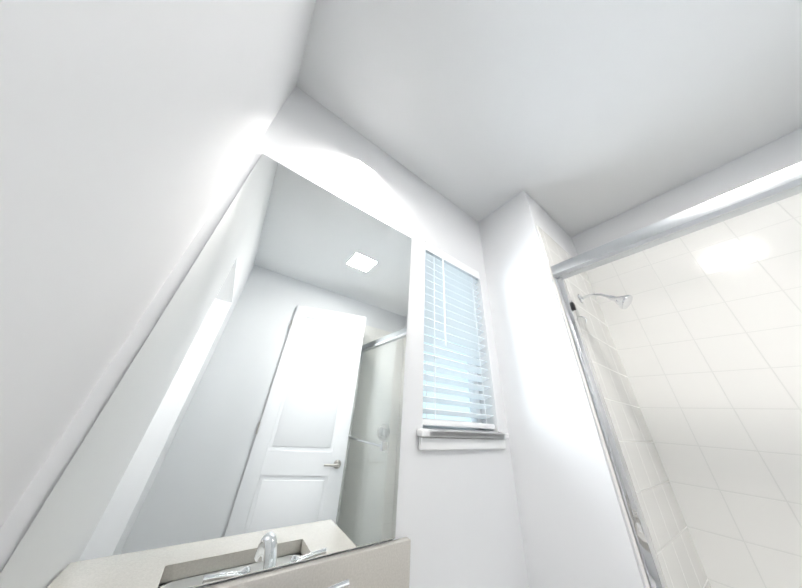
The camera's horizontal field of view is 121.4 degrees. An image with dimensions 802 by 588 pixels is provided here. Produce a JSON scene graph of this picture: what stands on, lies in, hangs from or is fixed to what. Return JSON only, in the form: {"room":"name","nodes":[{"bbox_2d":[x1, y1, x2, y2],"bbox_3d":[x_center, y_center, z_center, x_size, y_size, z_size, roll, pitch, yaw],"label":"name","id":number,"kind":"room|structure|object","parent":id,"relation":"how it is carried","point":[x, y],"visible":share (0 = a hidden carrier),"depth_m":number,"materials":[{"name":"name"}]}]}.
{"room":"bathroom","nodes":[
{"label":"bathroom","id":0,"kind":"room"},
{"bbox_2d":[0,0,315,527],"bbox_3d":[-0.421,0.023,0.137,0.120,2.660,0.729,22,-33,-29],"label":"wall","id":1,"kind":"structure","parent":0,"point":[132,132],"depth_m":0.30,"materials":[{"name":"paint"}]},
{"bbox_2d":[0,86,528,587],"bbox_3d":[-0.215,0.366,0.736,3.360,2.660,0.150,22,-33,-29],"label":"wall","id":2,"kind":"structure","parent":0,"point":[458,524],"depth_m":0.85,"materials":[{"name":"paint"}]},
{"bbox_2d":[0,154,411,587],"bbox_3d":[-0.262,0.085,0.726,0.690,1.104,0.006,22,-33,-29],"label":"mirror","id":3,"kind":"object","parent":2,"relation":"attached to","point":[248,420],"visible":1,"depth_m":0.56,"materials":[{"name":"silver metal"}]},
{"bbox_2d":[423,242,494,429],"bbox_3d":[0.255,0.193,1.174,0.455,0.885,0.129,22,-33,-29],"label":"window blind","id":4,"kind":"object","parent":2,"relation":"attached to","point":[451,310],"visible":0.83,"depth_m":1.13,"materials":[{"name":"white plastic"}]},
{"bbox_2d":[417,427,508,449],"bbox_3d":[0.245,0.594,0.922,0.515,0.064,0.114,22,-33,-29],"label":"trim","id":5,"kind":"structure","parent":2,"relation":"attached to","point":[443,439],"depth_m":0.86,"materials":[{"name":"white wood"}]},
{"bbox_2d":[296,0,801,236],"bbox_3d":[0.409,-1.224,0.607,3.510,0.080,2.200,22,-33,-29],"label":"ceiling","id":6,"kind":"structure","parent":0,"point":[571,118],"depth_m":1.02,"materials":[{"name":"paint"}]},
{"bbox_2d":[479,190,646,587],"bbox_3d":[0.892,0.662,1.126,0.692,2.660,0.355,22,-33,-29],"label":"wall","id":7,"kind":"structure","parent":0,"point":[575,529],"depth_m":0.94,"materials":[{"name":"paint"}]},
{"bbox_2d":[536,225,710,587],"bbox_3d":[0.993,0.735,0.922,0.664,2.350,0.008,22,-33,-29],"label":"wall tile","id":8,"kind":"structure","parent":7,"relation":"attached to","point":[681,565],"depth_m":0.97,"materials":[{"name":"white tile"}]},
{"bbox_2d":[571,128,801,254],"bbox_3d":[1.683,0.523,0.766,0.150,2.660,1.900,22,-33,-29],"label":"wall","id":9,"kind":"structure","parent":0,"point":[779,154],"depth_m":1.29,"materials":[{"name":"paint"}]},
{"bbox_2d":[586,193,801,587],"bbox_3d":[1.712,0.570,0.523,0.008,2.350,1.545,22,-33,-29],"label":"wall tile","id":10,"kind":"structure","parent":9,"relation":"attached to","point":[705,328],"depth_m":1.02,"materials":[{"name":"white tile"}]},
{"bbox_3d":[0.232,1.166,-0.702,3.510,0.060,2.200,22,-33,-29],"label":"floor","id":11,"kind":"structure","parent":0,"visible":0},
{"bbox_2d":[202,537,410,587],"bbox_3d":[-0.145,0.907,0.010,0.769,1.026,0.599,22,-33,-29],"label":"bathroom vanity","id":12,"kind":"object","parent":11,"relation":"on","point":[384,565],"visible":1,"depth_m":0.53,"materials":[{"name":"white"}]},
{"bbox_2d":[551,162,801,587],"bbox_3d":[1.408,0.583,0.275,0.714,2.050,1.527,22,-33,-29],"label":"shower","id":13,"kind":"object","parent":11,"relation":"on","point":[785,183],"visible":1,"depth_m":0.80,"materials":[{"name":"silver metal"}]},
{"label":"outside","id":14,"kind":"structure","parent":0,"visible":0},
{"bbox_2d":[423,334,470,421],"bbox_3d":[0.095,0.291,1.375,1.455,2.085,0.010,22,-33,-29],"label":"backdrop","id":15,"kind":"structure","parent":14,"point":[449,407],"depth_m":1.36,"materials":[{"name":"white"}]}
]}

